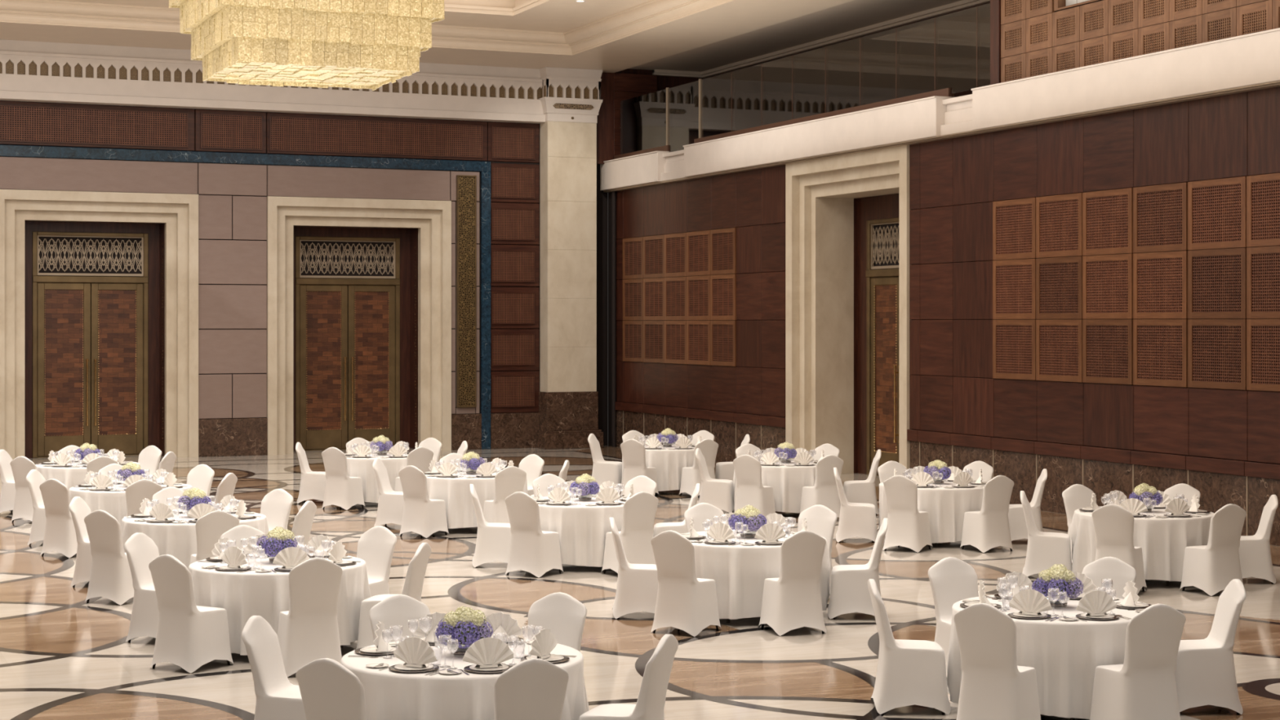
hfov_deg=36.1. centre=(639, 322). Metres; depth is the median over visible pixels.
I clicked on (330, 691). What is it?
banquet chair
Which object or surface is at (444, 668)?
knife
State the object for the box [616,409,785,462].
baseboard
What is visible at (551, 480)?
banquet chair
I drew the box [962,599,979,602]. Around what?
bread plate
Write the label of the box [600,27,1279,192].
balcony ledge
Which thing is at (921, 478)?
napkin
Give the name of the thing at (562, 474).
banquet chair
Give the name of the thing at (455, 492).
tablecloth
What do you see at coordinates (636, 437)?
napkin
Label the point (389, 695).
tablecloth
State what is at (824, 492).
banquet chair
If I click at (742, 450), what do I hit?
banquet chair
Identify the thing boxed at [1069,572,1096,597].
napkin
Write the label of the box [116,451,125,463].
napkin
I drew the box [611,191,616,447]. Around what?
trim
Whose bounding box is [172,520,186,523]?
bread plate
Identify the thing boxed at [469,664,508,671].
dinner plate
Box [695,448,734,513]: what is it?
banquet chair
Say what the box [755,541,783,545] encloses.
charger plate
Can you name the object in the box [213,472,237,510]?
banquet chair
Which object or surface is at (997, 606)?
charger plate
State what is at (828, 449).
banquet chair
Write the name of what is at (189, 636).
banquet chair
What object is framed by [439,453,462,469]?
banquet chair
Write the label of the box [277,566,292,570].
dinner plate
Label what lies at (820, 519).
banquet chair
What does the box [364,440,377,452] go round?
napkin
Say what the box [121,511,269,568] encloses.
tablecloth
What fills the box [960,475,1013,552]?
banquet chair
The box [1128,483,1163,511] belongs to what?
centrepiece
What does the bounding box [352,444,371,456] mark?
napkin
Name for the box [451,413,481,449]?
baseboard
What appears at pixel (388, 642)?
bread plate
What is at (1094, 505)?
napkin
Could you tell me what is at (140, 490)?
banquet chair
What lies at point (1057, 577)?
centrepiece
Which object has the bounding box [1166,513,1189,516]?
dinner plate
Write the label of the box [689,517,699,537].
napkin
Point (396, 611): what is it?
banquet chair
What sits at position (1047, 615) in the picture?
charger plate
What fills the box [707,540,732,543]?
dinner plate
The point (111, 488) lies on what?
charger plate
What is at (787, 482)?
tablecloth
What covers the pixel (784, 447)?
centrepiece
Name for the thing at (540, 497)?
napkin
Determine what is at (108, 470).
banquet chair
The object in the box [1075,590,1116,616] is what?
napkin
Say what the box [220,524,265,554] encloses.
banquet chair
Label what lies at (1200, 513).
bread plate
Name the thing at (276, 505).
banquet chair
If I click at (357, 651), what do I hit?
charger plate
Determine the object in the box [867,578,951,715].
banquet chair
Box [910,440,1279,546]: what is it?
baseboard
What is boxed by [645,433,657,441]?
napkin
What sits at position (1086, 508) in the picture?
dinner plate
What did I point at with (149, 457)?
banquet chair
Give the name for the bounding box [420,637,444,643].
dinner plate
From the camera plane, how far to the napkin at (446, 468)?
26.74 m
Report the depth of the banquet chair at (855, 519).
25.46 m
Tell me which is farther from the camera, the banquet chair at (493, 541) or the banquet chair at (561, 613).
the banquet chair at (493, 541)
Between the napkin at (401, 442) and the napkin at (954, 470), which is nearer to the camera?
the napkin at (954, 470)
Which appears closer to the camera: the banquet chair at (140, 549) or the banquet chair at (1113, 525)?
the banquet chair at (140, 549)
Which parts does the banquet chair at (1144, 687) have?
seat, backrest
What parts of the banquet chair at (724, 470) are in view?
seat, backrest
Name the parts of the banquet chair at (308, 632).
seat, backrest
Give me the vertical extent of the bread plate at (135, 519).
0.012 m
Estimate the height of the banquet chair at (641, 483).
0.960 m
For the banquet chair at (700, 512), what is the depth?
20.59 m
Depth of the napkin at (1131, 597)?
14.46 m
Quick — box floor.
[0,445,1279,719]
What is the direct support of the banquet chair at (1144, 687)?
on the floor
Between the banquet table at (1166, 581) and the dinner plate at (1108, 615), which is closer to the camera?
the dinner plate at (1108, 615)
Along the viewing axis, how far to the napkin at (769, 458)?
28.89 m
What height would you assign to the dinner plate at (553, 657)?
0.013 m
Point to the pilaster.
(571, 100)
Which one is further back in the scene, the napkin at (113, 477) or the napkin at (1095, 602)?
the napkin at (113, 477)
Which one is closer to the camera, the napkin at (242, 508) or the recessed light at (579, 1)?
the napkin at (242, 508)
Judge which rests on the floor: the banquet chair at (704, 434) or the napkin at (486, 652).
the banquet chair at (704, 434)
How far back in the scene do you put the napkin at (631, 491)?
23.10 m
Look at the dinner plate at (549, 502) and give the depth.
22.69 m
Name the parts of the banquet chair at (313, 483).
backrest, seat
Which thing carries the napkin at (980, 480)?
on the dinner plate
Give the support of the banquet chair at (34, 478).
on the floor
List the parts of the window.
pane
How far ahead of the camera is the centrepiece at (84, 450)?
29.07 m
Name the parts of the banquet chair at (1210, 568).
seat, backrest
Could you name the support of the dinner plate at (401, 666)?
on the charger plate at (435, 667)
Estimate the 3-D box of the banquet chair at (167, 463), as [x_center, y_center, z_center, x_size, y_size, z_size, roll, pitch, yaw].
[-7.167,2.372,28.935,0.584,0.960,0.514,0,0,13]
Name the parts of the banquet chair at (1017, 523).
seat, backrest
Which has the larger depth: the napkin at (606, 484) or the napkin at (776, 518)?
the napkin at (606, 484)
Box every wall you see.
[0,100,608,445]
[596,2,990,164]
[608,86,1279,479]
[1000,0,1279,82]
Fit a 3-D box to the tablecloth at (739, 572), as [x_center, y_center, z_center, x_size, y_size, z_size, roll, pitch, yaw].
[1.036,2.445,19.158,1.606,0.693,1.566,0,0,-23]
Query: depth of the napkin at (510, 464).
27.13 m
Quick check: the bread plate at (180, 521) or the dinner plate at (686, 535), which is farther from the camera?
the bread plate at (180, 521)
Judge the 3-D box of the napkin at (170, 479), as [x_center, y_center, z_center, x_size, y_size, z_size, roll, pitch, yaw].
[-6.000,1.992,24.998,0.085,0.182,0.320,0,0,17]
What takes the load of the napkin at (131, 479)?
on the dinner plate
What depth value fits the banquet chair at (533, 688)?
11.08 m
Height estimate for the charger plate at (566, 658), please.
0.013 m
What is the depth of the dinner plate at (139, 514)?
21.28 m
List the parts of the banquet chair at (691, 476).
seat, backrest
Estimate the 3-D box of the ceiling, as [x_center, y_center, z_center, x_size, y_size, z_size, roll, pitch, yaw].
[-2.058,-6.260,19.929,28.100,1.020,46.200,0,0,-23]
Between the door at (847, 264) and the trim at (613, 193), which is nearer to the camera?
the door at (847, 264)
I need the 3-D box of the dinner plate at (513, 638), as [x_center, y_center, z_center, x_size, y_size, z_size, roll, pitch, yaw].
[-0.912,2.085,12.911,0.236,0.013,0.236,0,0,22]
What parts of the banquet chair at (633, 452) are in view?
backrest, seat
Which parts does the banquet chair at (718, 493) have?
backrest, seat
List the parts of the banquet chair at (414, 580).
seat, backrest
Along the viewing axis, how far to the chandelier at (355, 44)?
28.64 m
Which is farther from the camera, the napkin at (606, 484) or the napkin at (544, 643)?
the napkin at (606, 484)
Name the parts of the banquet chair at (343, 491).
backrest, seat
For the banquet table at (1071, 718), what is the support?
on the floor
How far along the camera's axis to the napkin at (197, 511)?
20.70 m
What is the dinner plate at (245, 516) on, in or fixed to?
on the charger plate
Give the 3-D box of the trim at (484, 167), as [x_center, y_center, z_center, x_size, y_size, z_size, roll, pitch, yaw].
[-13.717,-0.390,39.827,22.560,6.480,0.070,0,0,-23]
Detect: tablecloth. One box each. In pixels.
[35,461,140,490]
[69,483,192,528]
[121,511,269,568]
[188,552,371,655]
[340,639,589,719]
[346,452,408,502]
[424,470,528,528]
[536,495,626,566]
[621,444,694,491]
[688,529,831,619]
[733,459,817,513]
[878,480,985,542]
[946,595,1146,719]
[1068,506,1213,581]
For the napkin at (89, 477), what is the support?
on the dinner plate
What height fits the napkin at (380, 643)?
0.182 m
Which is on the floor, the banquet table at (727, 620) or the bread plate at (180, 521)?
the banquet table at (727, 620)
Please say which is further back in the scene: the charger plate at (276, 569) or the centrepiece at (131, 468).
the centrepiece at (131, 468)
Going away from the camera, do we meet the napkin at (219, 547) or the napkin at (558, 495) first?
the napkin at (219, 547)
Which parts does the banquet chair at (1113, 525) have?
backrest, seat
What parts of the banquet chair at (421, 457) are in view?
backrest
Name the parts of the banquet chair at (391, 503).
backrest, seat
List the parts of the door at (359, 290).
handle, frame, handle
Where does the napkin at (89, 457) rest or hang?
on the dinner plate
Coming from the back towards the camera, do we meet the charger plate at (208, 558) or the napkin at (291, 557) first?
the charger plate at (208, 558)
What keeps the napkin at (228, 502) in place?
on the dinner plate
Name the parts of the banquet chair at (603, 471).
backrest, seat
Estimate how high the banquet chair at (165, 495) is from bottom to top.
0.960 m
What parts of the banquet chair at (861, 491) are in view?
seat, backrest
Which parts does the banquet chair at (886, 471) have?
backrest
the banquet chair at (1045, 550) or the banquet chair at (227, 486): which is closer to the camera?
the banquet chair at (1045, 550)
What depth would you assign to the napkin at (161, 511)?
20.72 m
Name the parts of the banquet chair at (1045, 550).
backrest, seat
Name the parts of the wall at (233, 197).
lattice panel, lattice panel, lattice panel, lattice panel, lattice panel, lattice panel, lattice panel, lattice panel, lattice panel, lattice panel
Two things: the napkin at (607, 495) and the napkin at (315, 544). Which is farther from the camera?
the napkin at (607, 495)
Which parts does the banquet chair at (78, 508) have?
backrest, seat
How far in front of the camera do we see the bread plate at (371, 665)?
12.00 m
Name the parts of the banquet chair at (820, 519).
backrest, seat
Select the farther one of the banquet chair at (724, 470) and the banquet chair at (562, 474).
the banquet chair at (724, 470)
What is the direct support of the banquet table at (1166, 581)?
on the floor
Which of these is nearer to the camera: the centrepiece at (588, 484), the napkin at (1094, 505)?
the napkin at (1094, 505)
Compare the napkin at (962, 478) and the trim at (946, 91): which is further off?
the trim at (946, 91)
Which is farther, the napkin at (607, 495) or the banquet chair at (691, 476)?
the banquet chair at (691, 476)
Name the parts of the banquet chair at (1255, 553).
seat, backrest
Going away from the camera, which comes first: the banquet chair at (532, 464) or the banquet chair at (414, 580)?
the banquet chair at (414, 580)
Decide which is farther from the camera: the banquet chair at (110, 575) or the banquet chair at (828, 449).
the banquet chair at (828, 449)
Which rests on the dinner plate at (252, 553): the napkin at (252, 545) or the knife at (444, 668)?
the napkin at (252, 545)
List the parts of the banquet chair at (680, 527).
seat, backrest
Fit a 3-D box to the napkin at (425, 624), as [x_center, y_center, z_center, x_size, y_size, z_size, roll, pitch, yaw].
[-1.325,1.992,12.869,0.320,0.182,0.085,0,0,-23]
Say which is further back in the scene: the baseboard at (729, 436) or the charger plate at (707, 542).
the baseboard at (729, 436)
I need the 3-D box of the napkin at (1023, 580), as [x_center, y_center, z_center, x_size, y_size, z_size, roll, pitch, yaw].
[2.870,1.992,14.975,0.320,0.182,0.085,0,0,-18]
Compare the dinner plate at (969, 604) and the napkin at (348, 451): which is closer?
the dinner plate at (969, 604)
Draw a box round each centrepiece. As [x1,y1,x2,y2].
[74,442,101,463]
[115,462,145,480]
[177,487,211,515]
[256,526,297,561]
[369,435,392,454]
[435,605,493,655]
[459,451,484,473]
[569,473,599,500]
[656,427,678,446]
[728,504,767,537]
[773,441,796,462]
[923,459,951,483]
[1031,564,1084,606]
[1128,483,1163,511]
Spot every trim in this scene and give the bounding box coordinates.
[0,39,545,124]
[0,144,490,448]
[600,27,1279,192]
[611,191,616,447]
[613,88,953,159]
[990,0,1001,84]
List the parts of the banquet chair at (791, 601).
seat, backrest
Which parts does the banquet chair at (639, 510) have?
seat, backrest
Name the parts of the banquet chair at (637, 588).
backrest, seat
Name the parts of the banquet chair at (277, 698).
backrest, seat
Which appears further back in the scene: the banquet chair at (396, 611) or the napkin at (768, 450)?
the napkin at (768, 450)
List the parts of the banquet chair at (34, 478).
backrest, seat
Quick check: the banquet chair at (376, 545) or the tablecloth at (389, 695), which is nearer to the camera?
the tablecloth at (389, 695)
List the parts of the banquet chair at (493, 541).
backrest, seat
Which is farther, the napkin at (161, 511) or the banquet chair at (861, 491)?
the banquet chair at (861, 491)
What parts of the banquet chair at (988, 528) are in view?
seat, backrest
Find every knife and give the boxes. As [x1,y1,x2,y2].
[348,655,382,657]
[424,668,446,675]
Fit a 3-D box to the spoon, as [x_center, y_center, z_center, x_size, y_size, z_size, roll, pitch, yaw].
[-1.736,2.096,12.323,0.200,0.004,0.040,0,0,13]
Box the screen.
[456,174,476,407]
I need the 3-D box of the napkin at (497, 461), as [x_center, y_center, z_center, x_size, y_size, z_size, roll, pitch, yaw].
[-2.023,1.992,27.636,0.320,0.182,0.085,0,0,45]
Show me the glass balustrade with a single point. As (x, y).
(952, 51)
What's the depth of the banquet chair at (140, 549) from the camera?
17.50 m
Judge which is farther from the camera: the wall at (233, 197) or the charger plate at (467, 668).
the wall at (233, 197)
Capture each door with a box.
[0,189,198,460]
[266,195,451,455]
[785,145,911,479]
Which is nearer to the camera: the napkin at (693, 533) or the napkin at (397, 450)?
the napkin at (693, 533)
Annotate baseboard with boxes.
[198,417,267,457]
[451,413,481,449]
[490,412,539,448]
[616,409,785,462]
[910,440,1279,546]
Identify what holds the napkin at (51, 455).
on the dinner plate
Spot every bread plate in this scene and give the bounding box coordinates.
[133,519,147,521]
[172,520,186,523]
[201,565,217,568]
[254,569,271,572]
[365,662,388,667]
[387,642,398,646]
[438,669,462,674]
[689,539,703,542]
[740,542,755,545]
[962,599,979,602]
[1058,617,1078,621]
[1195,512,1208,515]
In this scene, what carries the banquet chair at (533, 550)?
on the floor
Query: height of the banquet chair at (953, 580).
0.960 m
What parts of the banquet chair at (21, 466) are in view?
seat, backrest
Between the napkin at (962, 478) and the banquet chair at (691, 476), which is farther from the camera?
the banquet chair at (691, 476)
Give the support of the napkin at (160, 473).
on the dinner plate
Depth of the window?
29.42 m
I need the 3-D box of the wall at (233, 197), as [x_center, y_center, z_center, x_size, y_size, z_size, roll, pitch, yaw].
[-12.471,-1.450,40.585,25.450,8.600,0.412,0,0,-23]
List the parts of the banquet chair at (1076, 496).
backrest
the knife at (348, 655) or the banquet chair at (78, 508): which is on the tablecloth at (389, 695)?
the knife at (348, 655)
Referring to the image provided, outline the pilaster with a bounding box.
[535,66,603,449]
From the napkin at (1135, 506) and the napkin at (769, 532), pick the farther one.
the napkin at (1135, 506)
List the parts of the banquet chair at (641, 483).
backrest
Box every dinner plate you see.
[133,513,151,516]
[149,519,172,521]
[209,556,222,559]
[218,565,247,569]
[237,515,253,518]
[249,552,275,555]
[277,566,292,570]
[308,552,330,556]
[334,560,352,564]
[360,646,396,653]
[394,663,433,670]
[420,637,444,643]
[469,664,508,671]
[503,636,519,642]
[526,654,564,661]
[548,502,568,504]
[598,502,618,504]
[682,534,702,537]
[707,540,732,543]
[758,540,782,543]
[954,484,973,487]
[964,602,996,606]
[998,592,1013,597]
[1013,612,1046,617]
[1080,613,1114,618]
[1081,507,1093,511]
[1116,602,1148,607]
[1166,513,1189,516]
[1187,509,1207,512]
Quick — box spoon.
[347,656,378,657]
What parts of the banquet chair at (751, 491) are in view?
backrest, seat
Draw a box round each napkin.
[48,450,55,462]
[53,453,71,465]
[70,448,82,461]
[81,453,101,463]
[84,471,96,485]
[90,474,113,488]
[106,448,119,461]
[111,469,124,482]
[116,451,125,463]
[122,474,146,486]
[138,497,151,515]
[149,502,174,520]
[151,468,168,483]
[162,471,177,486]
[172,495,190,511]
[186,502,216,519]
[211,537,235,559]
[218,494,238,511]
[221,546,247,568]
[234,499,247,517]
[245,533,270,555]
[272,546,310,568]
[306,534,333,555]
[328,541,346,563]
[346,442,351,454]
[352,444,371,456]
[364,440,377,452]
[373,621,392,651]
[387,444,407,456]
[393,636,437,667]
[394,440,408,450]
[413,612,445,641]
[428,459,439,472]
[437,462,457,475]
[453,457,471,470]
[462,637,513,667]
[475,462,497,475]
[485,612,522,641]
[490,457,505,471]
[506,460,513,466]
[528,628,557,658]
[537,484,544,500]
[547,487,570,503]
[560,480,577,496]
[595,487,620,503]
[599,480,619,493]
[625,484,634,499]
[632,435,639,442]
[644,436,661,448]
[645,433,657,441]
[674,436,692,448]
[675,433,686,439]
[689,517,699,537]
[695,435,702,445]
[706,522,735,542]
[715,511,734,530]
[754,523,786,542]
[760,452,779,464]
[761,447,775,457]
[764,512,790,528]
[793,448,810,457]
[794,452,813,464]
[801,518,808,530]
[818,449,823,460]
[907,466,925,477]
[911,471,934,485]
[946,466,961,479]
[952,471,973,486]
[975,469,982,483]
[977,580,991,604]
[995,571,1034,596]
[1008,589,1052,615]
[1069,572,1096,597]
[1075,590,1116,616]
[1090,493,1099,510]
[1103,489,1127,505]
[1119,497,1147,515]
[1120,580,1139,606]
[1151,490,1171,506]
[1164,497,1190,515]
[1188,494,1199,511]
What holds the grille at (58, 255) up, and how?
attached to the door at (99, 291)
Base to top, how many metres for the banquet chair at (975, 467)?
0.960 m
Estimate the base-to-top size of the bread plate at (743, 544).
0.012 m
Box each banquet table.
[386,644,529,669]
[703,532,791,622]
[1000,597,1075,719]
[1147,508,1168,586]
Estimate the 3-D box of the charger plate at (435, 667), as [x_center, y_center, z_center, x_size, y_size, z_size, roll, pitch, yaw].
[-1.367,2.091,11.889,0.304,0.013,0.304,0,0,27]
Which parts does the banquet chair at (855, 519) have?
backrest, seat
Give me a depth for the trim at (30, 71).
41.59 m
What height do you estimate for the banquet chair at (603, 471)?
0.960 m
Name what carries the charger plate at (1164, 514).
on the tablecloth at (1163, 542)
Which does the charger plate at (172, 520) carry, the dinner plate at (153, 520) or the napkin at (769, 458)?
the dinner plate at (153, 520)
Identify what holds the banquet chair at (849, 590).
on the floor
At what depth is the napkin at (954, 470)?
26.02 m
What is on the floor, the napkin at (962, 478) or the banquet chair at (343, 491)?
the banquet chair at (343, 491)
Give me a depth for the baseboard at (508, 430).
44.52 m
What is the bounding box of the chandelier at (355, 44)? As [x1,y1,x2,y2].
[168,0,444,90]
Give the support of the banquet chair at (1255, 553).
on the floor
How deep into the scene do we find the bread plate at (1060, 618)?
13.88 m
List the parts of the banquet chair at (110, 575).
backrest, seat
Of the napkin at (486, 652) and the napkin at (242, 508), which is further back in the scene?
the napkin at (242, 508)
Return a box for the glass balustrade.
[620,3,990,154]
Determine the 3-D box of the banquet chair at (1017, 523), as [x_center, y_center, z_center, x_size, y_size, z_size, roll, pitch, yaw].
[4.977,2.372,25.483,0.584,0.960,0.514,0,0,5]
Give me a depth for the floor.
18.09 m
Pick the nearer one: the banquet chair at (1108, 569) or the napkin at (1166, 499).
the banquet chair at (1108, 569)
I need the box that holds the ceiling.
[0,0,990,78]
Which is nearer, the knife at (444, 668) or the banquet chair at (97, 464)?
the knife at (444, 668)
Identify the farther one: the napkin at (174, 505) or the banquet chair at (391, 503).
the banquet chair at (391, 503)
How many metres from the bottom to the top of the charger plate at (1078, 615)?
0.013 m
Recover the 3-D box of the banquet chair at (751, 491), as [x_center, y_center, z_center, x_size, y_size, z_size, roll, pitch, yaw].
[1.656,2.372,28.454,0.514,0.960,0.584,0,0,30]
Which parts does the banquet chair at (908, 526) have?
backrest, seat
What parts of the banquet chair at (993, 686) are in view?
backrest, seat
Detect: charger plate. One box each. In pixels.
[88,488,113,490]
[146,519,175,522]
[205,557,222,560]
[214,566,251,570]
[245,553,277,556]
[273,567,290,571]
[306,553,329,557]
[336,560,356,565]
[354,646,397,654]
[388,663,439,672]
[463,663,512,672]
[505,636,524,644]
[520,654,569,662]
[545,502,571,505]
[595,502,621,505]
[686,535,706,538]
[704,540,736,544]
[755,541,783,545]
[960,602,1001,608]
[994,593,1013,599]
[1008,612,1051,618]
[1075,613,1119,619]
[1115,602,1151,608]
[1164,514,1192,517]
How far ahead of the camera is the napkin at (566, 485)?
23.67 m
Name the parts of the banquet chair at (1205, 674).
seat, backrest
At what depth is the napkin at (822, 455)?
29.33 m
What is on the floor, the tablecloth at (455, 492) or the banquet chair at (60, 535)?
the banquet chair at (60, 535)
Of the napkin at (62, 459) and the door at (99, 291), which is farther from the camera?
the door at (99, 291)
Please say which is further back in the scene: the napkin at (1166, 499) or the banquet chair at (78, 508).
the napkin at (1166, 499)
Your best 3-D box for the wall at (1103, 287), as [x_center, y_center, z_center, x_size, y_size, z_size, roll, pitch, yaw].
[8.577,-0.090,24.438,0.400,5.880,46.000,0,0,-23]
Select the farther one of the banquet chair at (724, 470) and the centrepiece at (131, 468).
the banquet chair at (724, 470)
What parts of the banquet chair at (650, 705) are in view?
seat, backrest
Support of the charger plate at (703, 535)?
on the tablecloth at (739, 572)
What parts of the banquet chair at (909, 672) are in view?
backrest, seat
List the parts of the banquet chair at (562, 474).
backrest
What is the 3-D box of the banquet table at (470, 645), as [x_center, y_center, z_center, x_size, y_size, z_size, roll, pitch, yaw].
[-1.117,2.477,12.390,1.504,0.748,1.504,0,0,-23]
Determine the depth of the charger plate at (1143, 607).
14.43 m
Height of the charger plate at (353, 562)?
0.013 m
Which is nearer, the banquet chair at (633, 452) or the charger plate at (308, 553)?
the charger plate at (308, 553)
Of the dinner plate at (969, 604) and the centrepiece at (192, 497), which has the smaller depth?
the dinner plate at (969, 604)
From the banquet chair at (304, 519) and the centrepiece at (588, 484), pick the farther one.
the centrepiece at (588, 484)
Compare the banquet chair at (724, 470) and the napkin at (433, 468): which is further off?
the banquet chair at (724, 470)
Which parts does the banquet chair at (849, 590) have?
seat, backrest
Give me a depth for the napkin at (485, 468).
26.71 m
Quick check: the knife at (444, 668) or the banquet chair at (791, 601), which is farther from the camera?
the banquet chair at (791, 601)
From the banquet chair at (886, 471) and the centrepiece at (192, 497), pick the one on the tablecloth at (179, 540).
the centrepiece at (192, 497)
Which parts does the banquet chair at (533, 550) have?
backrest, seat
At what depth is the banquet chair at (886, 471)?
26.86 m
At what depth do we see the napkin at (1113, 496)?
22.29 m
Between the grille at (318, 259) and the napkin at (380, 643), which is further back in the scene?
the grille at (318, 259)
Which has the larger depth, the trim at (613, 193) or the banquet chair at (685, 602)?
the trim at (613, 193)
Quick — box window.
[1053,0,1101,11]
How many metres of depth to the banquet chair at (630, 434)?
34.53 m
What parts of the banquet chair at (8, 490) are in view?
backrest, seat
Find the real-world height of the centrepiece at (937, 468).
0.312 m
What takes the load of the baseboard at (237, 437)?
attached to the wall at (233, 197)
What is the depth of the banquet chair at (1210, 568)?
20.56 m
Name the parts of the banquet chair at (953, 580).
seat, backrest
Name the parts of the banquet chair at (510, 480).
seat, backrest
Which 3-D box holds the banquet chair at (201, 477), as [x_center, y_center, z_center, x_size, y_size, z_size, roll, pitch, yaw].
[-5.982,2.372,26.053,0.514,0.960,0.584,0,0,30]
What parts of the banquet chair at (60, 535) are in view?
backrest, seat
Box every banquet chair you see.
[0,449,16,512]
[9,456,36,522]
[26,469,46,545]
[39,478,77,558]
[57,444,79,460]
[68,496,92,586]
[84,509,133,604]
[86,456,118,475]
[97,463,122,482]
[123,479,162,518]
[124,532,159,643]
[137,445,161,481]
[148,554,233,673]
[152,486,184,511]
[155,451,176,481]
[186,464,214,497]
[190,510,239,564]
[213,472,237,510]
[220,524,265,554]
[241,615,306,719]
[260,488,293,530]
[277,557,342,677]
[291,500,316,553]
[295,442,326,503]
[295,657,366,719]
[321,447,365,510]
[346,437,368,453]
[355,542,431,648]
[356,525,396,596]
[368,594,430,644]
[372,457,404,526]
[394,446,433,491]
[398,465,448,537]
[417,437,441,466]
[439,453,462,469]
[457,440,467,456]
[469,484,511,568]
[483,466,526,523]
[493,657,568,719]
[505,491,563,577]
[518,453,544,495]
[527,591,586,651]
[529,460,569,497]
[532,473,565,497]
[579,634,678,719]
[587,433,622,489]
[601,491,658,573]
[608,517,658,618]
[620,439,658,496]
[622,430,645,444]
[624,475,657,536]
[650,530,721,636]
[653,483,700,537]
[679,439,718,496]
[684,502,724,533]
[690,430,714,444]
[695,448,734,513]
[715,434,750,480]
[733,454,775,516]
[735,443,761,460]
[758,530,826,635]
[797,504,837,594]
[799,454,843,517]
[813,443,839,460]
[827,518,888,619]
[833,467,877,542]
[843,449,880,515]
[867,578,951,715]
[877,460,907,530]
[883,475,933,552]
[928,556,978,676]
[953,603,1040,719]
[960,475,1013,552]
[962,460,993,482]
[1008,468,1047,541]
[1020,490,1072,576]
[1062,484,1096,562]
[1081,556,1136,599]
[1089,603,1186,719]
[1092,503,1146,594]
[1164,483,1200,509]
[1174,578,1245,715]
[1179,503,1246,595]
[1238,494,1278,584]
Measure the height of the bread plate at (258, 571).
0.012 m
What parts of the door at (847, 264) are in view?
frame, handle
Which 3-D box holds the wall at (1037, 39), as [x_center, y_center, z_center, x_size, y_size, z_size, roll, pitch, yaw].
[11.746,-4.690,17.114,0.220,2.120,30.040,0,0,-23]
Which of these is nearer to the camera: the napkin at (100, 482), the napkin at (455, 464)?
the napkin at (100, 482)
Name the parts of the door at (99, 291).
handle, frame, handle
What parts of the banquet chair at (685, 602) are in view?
backrest, seat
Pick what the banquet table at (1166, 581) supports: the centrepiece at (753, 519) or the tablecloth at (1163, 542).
the tablecloth at (1163, 542)
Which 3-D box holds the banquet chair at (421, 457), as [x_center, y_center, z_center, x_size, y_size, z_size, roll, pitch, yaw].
[-3.481,2.372,30.184,0.514,0.960,0.584,0,0,-33]
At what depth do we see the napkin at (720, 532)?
18.68 m
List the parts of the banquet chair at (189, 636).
backrest, seat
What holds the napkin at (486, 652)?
on the dinner plate at (472, 667)
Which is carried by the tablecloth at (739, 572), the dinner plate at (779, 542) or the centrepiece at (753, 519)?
the centrepiece at (753, 519)
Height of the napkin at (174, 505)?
0.182 m
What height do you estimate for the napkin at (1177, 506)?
0.182 m
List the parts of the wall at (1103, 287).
louvred panel, louvred panel, louvred panel, louvred panel, louvred panel, louvred panel, louvred panel, louvred panel, louvred panel, louvred panel, louvred panel, louvred panel, louvred panel, louvred panel, louvred panel, perforated panel, perforated panel, perforated panel, perforated panel, perforated panel, perforated panel, perforated panel, perforated panel, perforated panel, perforated panel, perforated panel, perforated panel, perforated panel, perforated panel, perforated panel, perforated panel, perforated panel, perforated panel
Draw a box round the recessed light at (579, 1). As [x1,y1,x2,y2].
[575,0,585,2]
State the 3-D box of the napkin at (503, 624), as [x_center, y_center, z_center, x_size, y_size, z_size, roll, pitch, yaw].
[-0.926,1.992,12.877,0.320,0.182,0.085,0,0,24]
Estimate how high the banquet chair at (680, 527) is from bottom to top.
0.960 m
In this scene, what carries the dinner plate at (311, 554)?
on the charger plate at (308, 553)
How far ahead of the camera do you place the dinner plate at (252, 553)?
17.62 m
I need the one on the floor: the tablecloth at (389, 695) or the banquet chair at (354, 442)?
the banquet chair at (354, 442)
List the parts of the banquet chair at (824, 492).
seat, backrest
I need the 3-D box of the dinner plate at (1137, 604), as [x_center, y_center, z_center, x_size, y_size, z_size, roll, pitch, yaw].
[3.632,2.085,14.497,0.236,0.013,0.236,0,0,0]
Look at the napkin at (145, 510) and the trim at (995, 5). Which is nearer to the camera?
the napkin at (145, 510)
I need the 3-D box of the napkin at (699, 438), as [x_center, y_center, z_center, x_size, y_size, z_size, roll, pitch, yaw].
[0.981,1.992,33.224,0.085,0.182,0.320,0,0,-11]
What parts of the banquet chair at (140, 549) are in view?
backrest, seat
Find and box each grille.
[37,235,143,276]
[299,240,395,279]
[871,222,898,269]
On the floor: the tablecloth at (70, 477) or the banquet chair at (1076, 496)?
the banquet chair at (1076, 496)
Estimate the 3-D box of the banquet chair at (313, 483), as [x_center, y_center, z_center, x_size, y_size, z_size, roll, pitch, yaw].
[-5.141,2.372,31.116,0.584,0.960,0.514,0,0,2]
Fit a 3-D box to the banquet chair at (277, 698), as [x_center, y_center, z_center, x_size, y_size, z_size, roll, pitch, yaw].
[-2.223,2.372,12.636,0.584,0.960,0.514,0,0,13]
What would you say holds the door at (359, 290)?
in the wall at (233, 197)
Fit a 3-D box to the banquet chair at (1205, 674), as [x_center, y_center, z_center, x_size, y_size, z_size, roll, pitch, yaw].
[4.135,2.372,14.501,0.584,0.960,0.514,0,0,0]
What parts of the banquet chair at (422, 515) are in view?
backrest, seat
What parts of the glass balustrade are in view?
glass pane, post, glass pane, post, glass pane, glass pane, glass pane, glass pane, glass pane, glass pane, glass pane, glass pane, glass pane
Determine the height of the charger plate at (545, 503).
0.013 m

